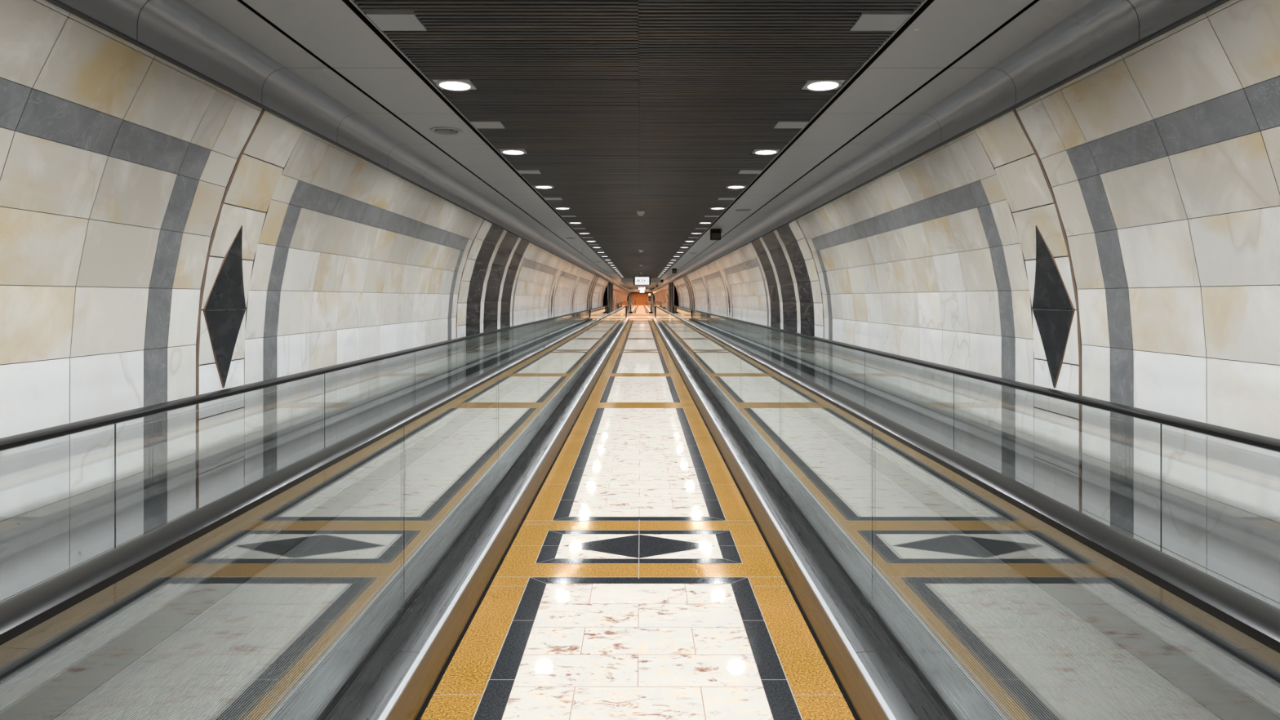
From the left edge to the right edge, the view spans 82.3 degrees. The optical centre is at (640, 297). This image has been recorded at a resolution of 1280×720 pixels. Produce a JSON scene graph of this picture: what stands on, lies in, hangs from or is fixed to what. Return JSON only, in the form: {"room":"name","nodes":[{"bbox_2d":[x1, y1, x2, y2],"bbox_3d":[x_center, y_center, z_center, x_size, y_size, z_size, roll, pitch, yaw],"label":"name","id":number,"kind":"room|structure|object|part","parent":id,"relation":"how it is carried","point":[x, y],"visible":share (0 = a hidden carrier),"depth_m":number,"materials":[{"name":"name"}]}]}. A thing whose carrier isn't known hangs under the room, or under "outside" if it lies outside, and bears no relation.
{"room":"moving walkway tunnel","nodes":[
{"label":"moving walkway tunnel","id":0,"kind":"room"},
{"bbox_2d":[0,0,608,602],"bbox_3d":[-2.304,0.197,19.500,0.400,2.566,57.000,0,0,0],"label":"wall","id":1,"kind":"structure","parent":0,"point":[166,235],"depth_m":3.84,"materials":[{"name":"tile"}]},
{"bbox_2d":[45,0,631,292],"bbox_3d":[-2.039,-1.169,71.500,0.175,0.222,161.000,0,0,0],"label":"trim","id":2,"kind":"structure","parent":1,"relation":"attached to","point":[175,32],"depth_m":4.07,"materials":[{"name":"silver metal"}]},
{"bbox_2d":[183,0,635,292],"bbox_3d":[-1.722,-1.296,71.500,0.980,0.059,161.000,0,0,0],"label":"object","id":3,"kind":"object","parent":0,"point":[332,45],"depth_m":4.37,"materials":[{"name":"grey"}]},
{"bbox_2d":[429,126,462,135],"bbox_3d":[-1.476,-1.269,5.550,0.244,0.026,0.244,0,0,0],"label":"air vent","id":4,"kind":"object","parent":3,"relation":"attached to","point":[439,130],"visible":0.98,"depth_m":5.51,"materials":[{"name":"silver metal"}]},
{"bbox_2d":[435,128,457,134],"bbox_3d":[-1.476,-1.262,5.550,0.168,0.013,0.168,0,0,0],"label":"grille","id":5,"kind":"object","parent":4,"relation":"attached to","point":[441,131],"depth_m":5.53,"materials":[{"name":"silver metal"}]},
{"bbox_2d":[603,279,613,306],"bbox_3d":[-3.112,0.120,51.250,2.200,2.720,6.500,0,0,0],"label":"wall","id":6,"kind":"structure","parent":0,"point":[605,297],"depth_m":54.50,"materials":[{"name":"black"}]},
{"bbox_2d":[608,282,613,313],"bbox_3d":[-2.277,0.130,54.745,0.390,2.700,0.450,0,0,0],"label":"pier","id":7,"kind":"object","parent":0,"point":[610,285],"visible":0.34,"depth_m":54.52,"materials":[{"name":"grey stone"}]},
{"bbox_2d":[607,284,628,311],"bbox_3d":[-2.311,0.195,93.000,0.403,2.570,76.000,0,0,0],"label":"wall","id":8,"kind":"structure","parent":0,"point":[620,295],"depth_m":76.39,"materials":[{"name":"beige stone"}]},
{"bbox_2d":[628,292,631,305],"bbox_3d":[-2.212,0.130,145.395,0.520,2.700,0.450,0,0,0],"label":"pier","id":9,"kind":"object","parent":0,"point":[629,293],"visible":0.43,"depth_m":145.18,"materials":[{"name":"grey stone"}]},
{"bbox_2d":[51,305,1223,719],"bbox_3d":[-0.012,1.485,71.499,5.400,0.013,161.002,0,0,0],"label":"floor","id":10,"kind":"structure","parent":0,"point":[639,581],"depth_m":3.65,"materials":[{"name":"white stone"}]},
{"bbox_2d":[0,305,629,719],"bbox_3d":[-1.637,0.985,20.200,1.702,0.990,58.700,0,0,0],"label":"walkway","id":11,"kind":"object","parent":10,"relation":"on","point":[362,619],"visible":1,"depth_m":3.36,"materials":[{"name":"silver metal"}]},
{"bbox_3d":[-2.212,0.890,20.200,0.098,0.800,57.600,0,0,0],"label":"handrail","id":12,"kind":"part","parent":11,"relation":"part of","materials":[{"name":"black rubber"}]},
{"bbox_3d":[-0.997,0.909,4.100,0.012,0.778,2.034,0,0,0],"label":"glass panel","id":13,"kind":"part","parent":11,"relation":"part of","materials":[{"name":"glass"}]},
{"bbox_3d":[-2.212,0.909,10.220,0.012,0.778,2.034,0,0,0],"label":"glass panel","id":14,"kind":"part","parent":11,"relation":"part of","materials":[{"name":"glass"}]},
{"bbox_3d":[-0.799,1.401,20.200,0.027,0.151,58.000,0,0,0],"label":"panel","id":15,"kind":"part","parent":11,"relation":"part of","materials":[{"name":"silver metal"}]},
{"bbox_3d":[-2.212,0.909,12.260,0.012,0.778,2.034,0,0,0],"label":"glass panel","id":16,"kind":"part","parent":11,"relation":"part of","materials":[{"name":"glass"}]},
{"bbox_3d":[-0.997,0.909,6.140,0.012,0.778,2.034,0,0,0],"label":"glass panel","id":17,"kind":"part","parent":11,"relation":"part of","materials":[{"name":"glass"}]},
{"bbox_3d":[-2.212,0.909,14.300,0.012,0.778,2.034,0,0,0],"label":"glass panel","id":18,"kind":"part","parent":11,"relation":"part of","materials":[{"name":"glass"}]},
{"bbox_3d":[-2.212,0.909,16.340,0.012,0.778,2.034,0,0,0],"label":"glass panel","id":19,"kind":"part","parent":11,"relation":"part of","materials":[{"name":"glass"}]},
{"bbox_3d":[-0.997,0.909,8.180,0.012,0.778,2.034,0,0,0],"label":"glass panel","id":20,"kind":"part","parent":11,"relation":"part of","materials":[{"name":"glass"}]},
{"bbox_3d":[-2.212,0.909,18.380,0.012,0.778,2.034,0,0,0],"label":"glass panel","id":21,"kind":"part","parent":11,"relation":"part of","materials":[{"name":"glass"}]},
{"bbox_3d":[-2.212,0.909,20.420,0.012,0.778,2.034,0,0,0],"label":"glass panel","id":22,"kind":"part","parent":11,"relation":"part of","materials":[{"name":"glass"}]},
{"bbox_3d":[-2.212,0.909,22.460,0.012,0.778,2.034,0,0,0],"label":"glass panel","id":23,"kind":"part","parent":11,"relation":"part of","materials":[{"name":"glass"}]},
{"bbox_3d":[-0.997,0.909,10.220,0.012,0.778,2.034,0,0,0],"label":"glass panel","id":24,"kind":"part","parent":11,"relation":"part of","materials":[{"name":"glass"}]},
{"bbox_3d":[-2.212,0.909,24.500,0.012,0.778,2.034,0,0,0],"label":"glass panel","id":25,"kind":"part","parent":11,"relation":"part of","materials":[{"name":"glass"}]},
{"bbox_3d":[-2.212,0.909,26.540,0.012,0.778,2.034,0,0,0],"label":"glass panel","id":26,"kind":"part","parent":11,"relation":"part of","materials":[{"name":"glass"}]},
{"bbox_3d":[-0.997,0.909,12.260,0.012,0.778,2.034,0,0,0],"label":"glass panel","id":27,"kind":"part","parent":11,"relation":"part of","materials":[{"name":"glass"}]},
{"bbox_3d":[-2.212,0.909,28.580,0.012,0.778,2.034,0,0,0],"label":"glass panel","id":28,"kind":"part","parent":11,"relation":"part of","materials":[{"name":"glass"}]},
{"bbox_3d":[-2.212,0.909,30.620,0.012,0.778,2.034,0,0,0],"label":"glass panel","id":29,"kind":"part","parent":11,"relation":"part of","materials":[{"name":"glass"}]},
{"bbox_3d":[-0.997,0.909,14.300,0.012,0.778,2.034,0,0,0],"label":"glass panel","id":30,"kind":"part","parent":11,"relation":"part of","materials":[{"name":"glass"}]},
{"bbox_3d":[-2.212,0.909,32.660,0.012,0.778,2.034,0,0,0],"label":"glass panel","id":31,"kind":"part","parent":11,"relation":"part of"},
{"bbox_3d":[-2.212,0.909,34.700,0.012,0.778,2.034,0,0,0],"label":"glass panel","id":32,"kind":"part","parent":11,"relation":"part of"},
{"bbox_3d":[-0.997,0.909,16.340,0.012,0.778,2.034,0,0,0],"label":"glass panel","id":33,"kind":"part","parent":11,"relation":"part of","materials":[{"name":"glass"}]},
{"bbox_3d":[-2.212,0.909,36.740,0.012,0.778,2.034,0,0,0],"label":"glass panel","id":34,"kind":"part","parent":11,"relation":"part of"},
{"bbox_3d":[-2.212,0.909,38.780,0.012,0.778,2.034,0,0,0],"label":"glass panel","id":35,"kind":"part","parent":11,"relation":"part of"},
{"bbox_3d":[-0.997,0.909,18.380,0.012,0.778,2.034,0,0,0],"label":"glass panel","id":36,"kind":"part","parent":11,"relation":"part of","materials":[{"name":"glass"}]},
{"bbox_3d":[-0.997,0.909,20.420,0.012,0.778,2.034,0,0,0],"label":"glass panel","id":37,"kind":"part","parent":11,"relation":"part of","materials":[{"name":"glass"}]},
{"bbox_3d":[-0.997,0.909,22.460,0.012,0.778,2.034,0,0,0],"label":"glass panel","id":38,"kind":"part","parent":11,"relation":"part of","materials":[{"name":"glass"}]},
{"bbox_3d":[-0.997,0.909,24.500,0.012,0.778,2.034,0,0,0],"label":"glass panel","id":39,"kind":"part","parent":11,"relation":"part of","materials":[{"name":"glass"}]},
{"bbox_3d":[-0.997,0.909,26.540,0.012,0.778,2.034,0,0,0],"label":"glass panel","id":40,"kind":"part","parent":11,"relation":"part of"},
{"bbox_3d":[-0.997,0.909,28.580,0.012,0.778,2.034,0,0,0],"label":"glass panel","id":41,"kind":"part","parent":11,"relation":"part of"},
{"bbox_3d":[-0.997,0.909,30.620,0.012,0.778,2.034,0,0,0],"label":"glass panel","id":42,"kind":"part","parent":11,"relation":"part of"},
{"bbox_3d":[-0.997,0.909,32.660,0.012,0.778,2.034,0,0,0],"label":"glass panel","id":43,"kind":"part","parent":11,"relation":"part of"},
{"bbox_3d":[-0.997,0.909,36.740,0.012,0.778,2.034,0,0,0],"label":"glass panel","id":44,"kind":"part","parent":11,"relation":"part of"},
{"bbox_2d":[416,324,626,719],"bbox_3d":[-0.782,1.477,20.000,0.012,0.006,58.000,0,0,0],"label":"trim","id":45,"kind":"structure","parent":10,"relation":"on","point":[446,666],"depth_m":3.61,"materials":[{"name":"black"}]},
{"bbox_2d":[617,301,636,313],"bbox_3d":[-1.637,0.985,99.000,1.702,0.990,57.900,0,0,0],"label":"walkway","id":46,"kind":"object","parent":10,"relation":"on","point":[633,306],"visible":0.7,"depth_m":90.94,"materials":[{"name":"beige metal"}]},
{"bbox_2d":[648,293,653,306],"bbox_3d":[1.813,0.300,140.240,0.950,2.360,0.520,0,0,0],"label":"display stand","id":47,"kind":"object","parent":10,"relation":"on","point":[650,297],"visible":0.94,"depth_m":140.00,"materials":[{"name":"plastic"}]},
{"bbox_2d":[645,301,664,313],"bbox_3d":[1.613,0.985,99.000,1.702,0.990,57.900,0,0,0],"label":"walkway","id":48,"kind":"object","parent":10,"relation":"on","point":[650,308],"visible":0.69,"depth_m":88.23,"materials":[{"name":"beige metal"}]},
{"bbox_2d":[662,302,666,309],"bbox_3d":[2.008,0.905,62.000,0.400,1.150,0.300,0,0,0],"label":"stand","id":49,"kind":"object","parent":10,"relation":"on","point":[664,304],"visible":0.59,"depth_m":61.99,"materials":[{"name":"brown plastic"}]},
{"bbox_2d":[654,324,858,719],"bbox_3d":[0.758,1.477,20.000,0.012,0.006,58.000,0,0,0],"label":"trim","id":50,"kind":"structure","parent":10,"relation":"on","point":[837,682],"depth_m":3.62,"materials":[{"name":"black"}]},
{"bbox_2d":[652,305,1279,719],"bbox_3d":[1.613,0.985,20.200,1.702,0.990,58.700,0,0,0],"label":"walkway","id":51,"kind":"object","parent":10,"relation":"on","point":[913,618],"visible":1,"depth_m":3.35,"materials":[{"name":"silver metal"}]},
{"bbox_3d":[0.973,0.909,36.740,0.012,0.778,2.034,0,0,0],"label":"glass panel","id":52,"kind":"part","parent":51,"relation":"part of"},
{"bbox_3d":[0.973,0.909,32.660,0.012,0.778,2.034,0,0,0],"label":"glass panel","id":53,"kind":"part","parent":51,"relation":"part of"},
{"bbox_3d":[0.973,0.909,30.620,0.012,0.778,2.034,0,0,0],"label":"glass panel","id":54,"kind":"part","parent":51,"relation":"part of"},
{"bbox_3d":[0.973,0.909,28.580,0.012,0.778,2.034,0,0,0],"label":"glass panel","id":55,"kind":"part","parent":51,"relation":"part of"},
{"bbox_3d":[0.973,0.909,26.540,0.012,0.778,2.034,0,0,0],"label":"glass panel","id":56,"kind":"part","parent":51,"relation":"part of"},
{"bbox_3d":[0.973,0.909,24.500,0.012,0.778,2.034,0,0,0],"label":"glass panel","id":57,"kind":"part","parent":51,"relation":"part of","materials":[{"name":"glass"}]},
{"bbox_3d":[0.973,0.909,22.460,0.012,0.778,2.034,0,0,0],"label":"glass panel","id":58,"kind":"part","parent":51,"relation":"part of","materials":[{"name":"glass"}]},
{"bbox_3d":[0.973,0.909,20.420,0.012,0.778,2.034,0,0,0],"label":"glass panel","id":59,"kind":"part","parent":51,"relation":"part of","materials":[{"name":"glass"}]},
{"bbox_3d":[0.973,0.909,18.380,0.012,0.778,2.034,0,0,0],"label":"glass panel","id":60,"kind":"part","parent":51,"relation":"part of","materials":[{"name":"glass"}]},
{"bbox_3d":[2.188,0.909,38.780,0.012,0.778,2.034,0,0,0],"label":"glass panel","id":61,"kind":"part","parent":51,"relation":"part of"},
{"bbox_3d":[2.188,0.909,36.740,0.012,0.778,2.034,0,0,0],"label":"glass panel","id":62,"kind":"part","parent":51,"relation":"part of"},
{"bbox_3d":[0.973,0.909,16.340,0.012,0.778,2.034,0,0,0],"label":"glass panel","id":63,"kind":"part","parent":51,"relation":"part of","materials":[{"name":"glass"}]},
{"bbox_3d":[2.188,0.909,34.700,0.012,0.778,2.034,0,0,0],"label":"glass panel","id":64,"kind":"part","parent":51,"relation":"part of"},
{"bbox_3d":[2.188,0.909,32.660,0.012,0.778,2.034,0,0,0],"label":"glass panel","id":65,"kind":"part","parent":51,"relation":"part of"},
{"bbox_3d":[0.973,0.909,14.300,0.012,0.778,2.034,0,0,0],"label":"glass panel","id":66,"kind":"part","parent":51,"relation":"part of","materials":[{"name":"glass"}]},
{"bbox_3d":[2.188,0.909,30.620,0.012,0.778,2.034,0,0,0],"label":"glass panel","id":67,"kind":"part","parent":51,"relation":"part of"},
{"bbox_3d":[2.188,0.909,28.580,0.012,0.778,2.034,0,0,0],"label":"glass panel","id":68,"kind":"part","parent":51,"relation":"part of","materials":[{"name":"glass"}]},
{"bbox_3d":[0.973,0.909,12.260,0.012,0.778,2.034,0,0,0],"label":"glass panel","id":69,"kind":"part","parent":51,"relation":"part of","materials":[{"name":"glass"}]},
{"bbox_3d":[2.188,0.909,26.540,0.012,0.778,2.034,0,0,0],"label":"glass panel","id":70,"kind":"part","parent":51,"relation":"part of","materials":[{"name":"glass"}]},
{"bbox_3d":[2.188,0.909,24.500,0.012,0.778,2.034,0,0,0],"label":"glass panel","id":71,"kind":"part","parent":51,"relation":"part of","materials":[{"name":"glass"}]},
{"bbox_3d":[0.973,0.909,10.220,0.012,0.778,2.034,0,0,0],"label":"glass panel","id":72,"kind":"part","parent":51,"relation":"part of","materials":[{"name":"glass"}]},
{"bbox_3d":[2.188,0.909,22.460,0.012,0.778,2.034,0,0,0],"label":"glass panel","id":73,"kind":"part","parent":51,"relation":"part of","materials":[{"name":"glass"}]},
{"bbox_3d":[2.188,0.909,20.420,0.012,0.778,2.034,0,0,0],"label":"glass panel","id":74,"kind":"part","parent":51,"relation":"part of","materials":[{"name":"glass"}]},
{"bbox_3d":[2.188,0.909,18.380,0.012,0.778,2.034,0,0,0],"label":"glass panel","id":75,"kind":"part","parent":51,"relation":"part of","materials":[{"name":"glass"}]},
{"bbox_3d":[0.973,0.909,8.180,0.012,0.778,2.034,0,0,0],"label":"glass panel","id":76,"kind":"part","parent":51,"relation":"part of","materials":[{"name":"glass"}]},
{"bbox_3d":[2.188,0.909,16.340,0.012,0.778,2.034,0,0,0],"label":"glass panel","id":77,"kind":"part","parent":51,"relation":"part of","materials":[{"name":"glass"}]},
{"bbox_3d":[2.188,0.909,14.300,0.012,0.778,2.034,0,0,0],"label":"glass panel","id":78,"kind":"part","parent":51,"relation":"part of","materials":[{"name":"glass"}]},
{"bbox_3d":[0.973,0.909,6.140,0.012,0.778,2.034,0,0,0],"label":"glass panel","id":79,"kind":"part","parent":51,"relation":"part of","materials":[{"name":"glass"}]},
{"bbox_3d":[0.775,1.401,20.200,0.027,0.151,58.000,0,0,0],"label":"panel","id":80,"kind":"part","parent":51,"relation":"part of","materials":[{"name":"silver metal"}]},
{"bbox_3d":[2.188,0.909,12.260,0.012,0.778,2.034,0,0,0],"label":"glass panel","id":81,"kind":"part","parent":51,"relation":"part of","materials":[{"name":"glass"}]},
{"bbox_3d":[2.188,0.909,10.220,0.012,0.778,2.034,0,0,0],"label":"glass panel","id":82,"kind":"part","parent":51,"relation":"part of","materials":[{"name":"glass"}]},
{"bbox_3d":[0.973,0.909,4.100,0.012,0.778,2.034,0,0,0],"label":"glass panel","id":83,"kind":"part","parent":51,"relation":"part of","materials":[{"name":"glass"}]},
{"bbox_3d":[2.188,0.890,20.200,0.098,0.800,57.600,0,0,0],"label":"handrail","id":84,"kind":"part","parent":51,"relation":"part of","materials":[{"name":"black rubber"}]},
{"bbox_2d":[354,0,924,278],"bbox_3d":[-0.012,-1.319,18.800,2.520,0.101,55.600,0,0,0],"label":"ceiling","id":85,"kind":"structure","parent":0,"point":[624,108],"depth_m":4.37,"materials":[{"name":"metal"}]},
{"bbox_2d":[365,10,426,31],"bbox_3d":[-1.124,-1.284,3.375,0.216,0.032,0.200,0,0,0],"label":"ceiling plate","id":86,"kind":"object","parent":85,"relation":"attached to","point":[385,20],"visible":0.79,"depth_m":3.35,"materials":[{"name":"grey"}]},
{"bbox_2d":[431,79,476,91],"bbox_3d":[-1.112,-1.282,4.376,0.220,0.036,0.220,0,0,0],"label":"recessed light","id":87,"kind":"object","parent":85,"relation":"in","point":[454,85],"visible":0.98,"depth_m":4.35,"materials":[{"name":"white"}]},
{"bbox_2d":[439,81,470,89],"bbox_3d":[-1.112,-1.268,4.376,0.180,0.001,0.180,0,0,0],"label":"diffuser","id":88,"kind":"object","parent":87,"relation":"attached to","point":[448,85],"depth_m":4.38,"materials":[{"name":"plastic"}]},
{"bbox_2d":[470,121,505,128],"bbox_3d":[-1.124,-1.284,5.375,0.216,0.032,0.200,0,0,0],"label":"ceiling plate","id":89,"kind":"object","parent":85,"relation":"attached to","point":[477,124],"visible":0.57,"depth_m":5.35,"materials":[{"name":"grey"}]},
{"bbox_2d":[498,148,527,155],"bbox_3d":[-1.112,-1.282,6.376,0.220,0.036,0.220,0,0,0],"label":"recessed light","id":90,"kind":"object","parent":85,"relation":"in","point":[504,151],"visible":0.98,"depth_m":6.33,"materials":[{"name":"white"}]},
{"bbox_2d":[502,150,523,154],"bbox_3d":[-1.112,-1.268,6.376,0.180,0.001,0.180,0,0,0],"label":"diffuser","id":91,"kind":"object","parent":90,"relation":"attached to","point":[511,152],"depth_m":6.37,"materials":[{"name":"plastic"}]},
{"bbox_2d":[516,169,541,173],"bbox_3d":[-1.124,-1.284,7.375,0.216,0.032,0.200,0,0,0],"label":"ceiling plate","id":92,"kind":"object","parent":85,"relation":"attached to","point":[521,171],"visible":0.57,"depth_m":7.36,"materials":[{"name":"grey"}]},
{"bbox_2d":[533,185,554,188],"bbox_3d":[-1.112,-1.282,8.376,0.220,0.036,0.220,0,0,0],"label":"recessed light","id":93,"kind":"object","parent":85,"relation":"in","point":[535,186],"visible":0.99,"depth_m":8.34,"materials":[{"name":"white"}]},
{"bbox_2d":[536,186,551,188],"bbox_3d":[-1.112,-1.268,8.376,0.180,0.001,0.180,0,0,0],"label":"diffuser","id":94,"kind":"object","parent":93,"relation":"attached to","point":[541,187],"depth_m":8.39,"materials":[{"name":"plastic"}]},
{"bbox_2d":[543,197,562,199],"bbox_3d":[-1.124,-1.284,9.375,0.216,0.032,0.200,0,0,0],"label":"ceiling plate","id":95,"kind":"object","parent":85,"relation":"attached to","point":[545,198],"visible":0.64,"depth_m":9.35,"materials":[{"name":"grey"}]},
{"bbox_2d":[554,207,570,209],"bbox_3d":[-1.112,-1.282,10.376,0.220,0.036,0.220,0,0,0],"label":"recessed light","id":96,"kind":"object","parent":85,"relation":"in","point":[557,208],"visible":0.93,"depth_m":10.38,"materials":[{"name":"white"}]},
{"bbox_2d":[561,215,576,217],"bbox_3d":[-1.124,-1.284,11.375,0.216,0.032,0.200,0,0,0],"label":"ceiling plate","id":97,"kind":"object","parent":85,"relation":"attached to","point":[562,215],"visible":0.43,"depth_m":11.42,"materials":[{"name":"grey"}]},
{"bbox_2d":[568,222,582,223],"bbox_3d":[-1.112,-1.282,12.376,0.220,0.036,0.220,0,0,0],"label":"recessed light","id":98,"kind":"object","parent":85,"relation":"in","point":[569,222],"visible":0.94,"depth_m":12.37,"materials":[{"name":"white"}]},
{"bbox_2d":[573,227,586,229],"bbox_3d":[-1.124,-1.284,13.375,0.216,0.032,0.200,0,0,0],"label":"ceiling plate","id":99,"kind":"object","parent":85,"relation":"attached to","point":[573,228],"visible":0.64,"depth_m":13.36,"materials":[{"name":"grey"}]},
{"bbox_2d":[636,210,644,215],"bbox_3d":[-0.002,-1.239,10.700,0.128,0.070,0.128,0,0,0],"label":"smoke detector","id":100,"kind":"object","parent":85,"relation":"attached to","point":[639,212],"visible":1,"depth_m":10.66,"materials":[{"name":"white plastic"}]},
{"bbox_2d":[633,276,650,284],"bbox_3d":[0.058,-0.990,40.010,0.920,0.560,0.080,0,0,0],"label":"hanging sign","id":101,"kind":"object","parent":85,"relation":"hanging from","point":[637,280],"visible":1,"depth_m":39.98,"materials":[{"name":"white"}]},
{"bbox_2d":[694,227,707,229],"bbox_3d":[1.100,-1.284,13.375,0.216,0.032,0.200,0,0,0],"label":"ceiling plate","id":102,"kind":"object","parent":85,"relation":"attached to","point":[695,228],"visible":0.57,"depth_m":13.36,"materials":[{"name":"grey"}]},
{"bbox_2d":[698,222,711,223],"bbox_3d":[1.088,-1.282,12.376,0.220,0.036,0.220,0,0,0],"label":"recessed light","id":103,"kind":"object","parent":85,"relation":"in","point":[699,222],"visible":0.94,"depth_m":12.36,"materials":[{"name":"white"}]},
{"bbox_2d":[704,215,719,217],"bbox_3d":[1.100,-1.284,11.375,0.216,0.032,0.200,0,0,0],"label":"ceiling plate","id":104,"kind":"object","parent":85,"relation":"attached to","point":[705,215],"visible":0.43,"depth_m":11.36,"materials":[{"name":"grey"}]},
{"bbox_2d":[709,207,725,209],"bbox_3d":[1.088,-1.282,10.376,0.220,0.036,0.220,0,0,0],"label":"recessed light","id":105,"kind":"object","parent":85,"relation":"in","point":[712,208],"visible":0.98,"depth_m":10.38,"materials":[{"name":"white"}]},
{"bbox_2d":[717,197,736,199],"bbox_3d":[1.100,-1.284,9.375,0.216,0.032,0.200,0,0,0],"label":"ceiling plate","id":106,"kind":"object","parent":85,"relation":"attached to","point":[719,198],"visible":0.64,"depth_m":9.35,"materials":[{"name":"grey"}]},
{"bbox_2d":[725,185,746,188],"bbox_3d":[1.088,-1.282,8.376,0.220,0.036,0.220,0,0,0],"label":"recessed light","id":107,"kind":"object","parent":85,"relation":"in","point":[732,186],"visible":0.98,"depth_m":8.38,"materials":[{"name":"white"}]},
{"bbox_2d":[728,186,743,188],"bbox_3d":[1.088,-1.268,8.376,0.180,0.001,0.180,0,0,0],"label":"diffuser","id":108,"kind":"object","parent":107,"relation":"attached to","point":[732,187],"depth_m":8.39,"materials":[{"name":"plastic"}]},
{"bbox_2d":[737,169,762,173],"bbox_3d":[1.100,-1.284,7.375,0.216,0.032,0.200,0,0,0],"label":"ceiling plate","id":109,"kind":"object","parent":85,"relation":"attached to","point":[741,171],"visible":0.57,"depth_m":7.36,"materials":[{"name":"grey"}]},
{"bbox_2d":[751,149,780,155],"bbox_3d":[1.088,-1.282,6.376,0.220,0.036,0.220,0,0,0],"label":"recessed light","id":110,"kind":"object","parent":85,"relation":"in","point":[758,152],"visible":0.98,"depth_m":6.37,"materials":[{"name":"white"}]},
{"bbox_2d":[755,150,776,154],"bbox_3d":[1.088,-1.268,6.376,0.180,0.001,0.180,0,0,0],"label":"diffuser","id":111,"kind":"object","parent":110,"relation":"attached to","point":[767,152],"depth_m":6.37,"materials":[{"name":"plastic"}]},
{"bbox_2d":[773,121,808,128],"bbox_3d":[1.100,-1.284,5.375,0.216,0.032,0.200,0,0,0],"label":"ceiling plate","id":112,"kind":"object","parent":85,"relation":"attached to","point":[780,124],"visible":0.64,"depth_m":5.35,"materials":[{"name":"grey"}]},
{"bbox_2d":[801,80,845,91],"bbox_3d":[1.088,-1.282,4.376,0.220,0.036,0.220,0,0,0],"label":"recessed light","id":113,"kind":"object","parent":85,"relation":"in","point":[811,85],"visible":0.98,"depth_m":4.36,"materials":[{"name":"white"}]},
{"bbox_2d":[807,81,838,89],"bbox_3d":[1.088,-1.268,4.376,0.180,0.001,0.180,0,0,0],"label":"diffuser","id":114,"kind":"object","parent":113,"relation":"attached to","point":[823,85],"depth_m":4.38,"materials":[{"name":"plastic"}]},
{"bbox_2d":[849,12,911,31],"bbox_3d":[1.100,-1.284,3.375,0.216,0.032,0.200,0,0,0],"label":"ceiling plate","id":115,"kind":"object","parent":85,"relation":"attached to","point":[868,21],"visible":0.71,"depth_m":3.36,"materials":[{"name":"grey"}]},
{"bbox_2d":[622,282,659,291],"bbox_3d":[-0.012,-1.165,99.450,2.520,0.290,105.100,0,0,0],"label":"ceiling","id":116,"kind":"structure","parent":0,"point":[630,285],"depth_m":62.62,"materials":[{"name":"grey"}]},
{"bbox_2d":[621,278,660,282],"bbox_3d":[-0.012,-1.160,46.750,2.520,0.320,0.300,0,0,0],"label":"trim","id":117,"kind":"structure","parent":116,"relation":"attached to","point":[623,280],"depth_m":46.60,"materials":[{"name":"white"}]},
{"bbox_2d":[637,286,646,289],"bbox_3d":[0.068,-0.865,65.010,0.800,0.310,0.080,0,0,0],"label":"hanging sign","id":118,"kind":"object","parent":116,"relation":"hanging from","point":[638,287],"visible":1,"depth_m":64.98,"materials":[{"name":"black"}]},
{"bbox_2d":[631,291,653,305],"bbox_3d":[-0.012,0.055,151.950,5.200,2.950,0.100,0,0,0],"label":"wall","id":119,"kind":"structure","parent":0,"point":[641,299],"depth_m":152.00,"materials":[{"name":"orange paint"}]},
{"bbox_2d":[653,284,668,311],"bbox_3d":[2.287,0.195,93.000,0.403,2.570,76.000,0,0,0],"label":"wall","id":120,"kind":"structure","parent":0,"point":[661,295],"depth_m":78.17,"materials":[{"name":"beige stone"}]},
{"bbox_2d":[668,282,674,313],"bbox_3d":[2.253,0.130,54.745,0.390,2.700,0.450,0,0,0],"label":"pier","id":121,"kind":"object","parent":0,"point":[671,286],"visible":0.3,"depth_m":54.52,"materials":[{"name":"grey stone"}]},
{"bbox_2d":[667,280,678,306],"bbox_3d":[3.088,0.120,51.250,2.200,2.720,6.500,0,0,0],"label":"wall","id":122,"kind":"structure","parent":0,"point":[676,296],"depth_m":54.50,"materials":[{"name":"black"}]},
{"bbox_2d":[646,0,1093,292],"bbox_3d":[1.698,-1.296,71.500,0.980,0.059,161.000,0,0,0],"label":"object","id":123,"kind":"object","parent":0,"point":[956,42],"depth_m":4.37,"materials":[{"name":"grey"}]},
{"bbox_2d":[671,268,677,273],"bbox_3d":[1.447,-1.171,31.557,0.218,0.198,0.166,0,0,0],"label":"loudspeaker","id":124,"kind":"object","parent":123,"relation":"hanging from","point":[673,270],"visible":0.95,"depth_m":31.48,"materials":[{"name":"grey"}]},
{"bbox_2d":[710,229,722,239],"bbox_3d":[1.382,-1.171,13.507,0.218,0.198,0.166,0,0,0],"label":"loudspeaker","id":125,"kind":"object","parent":123,"relation":"hanging from","point":[715,234],"visible":1,"depth_m":13.43,"materials":[{"name":"black"}]},
{"bbox_2d":[711,233,719,239],"bbox_3d":[1.373,-1.138,13.428,0.156,0.102,0.004,0,0,0],"label":"grille","id":126,"kind":"object","parent":125,"relation":"attached to","point":[714,236],"depth_m":13.43,"materials":[{"name":"brown"}]},
{"bbox_2d":[734,208,751,211],"bbox_3d":[1.468,-1.269,10.560,0.244,0.026,0.244,0,0,0],"label":"air vent","id":127,"kind":"object","parent":123,"relation":"attached to","point":[736,210],"visible":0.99,"depth_m":10.50,"materials":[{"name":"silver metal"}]},
{"bbox_2d":[672,0,1279,608],"bbox_3d":[2.280,0.197,19.500,0.400,2.566,57.000,0,0,0],"label":"wall","id":128,"kind":"structure","parent":0,"point":[1113,235],"depth_m":3.82,"materials":[{"name":"tile"}]},
{"bbox_2d":[650,0,1230,292],"bbox_3d":[2.015,-1.169,71.500,0.175,0.222,161.000,0,0,0],"label":"trim","id":129,"kind":"structure","parent":128,"relation":"attached to","point":[1100,32],"depth_m":4.06,"materials":[{"name":"silver metal"}]}
]}

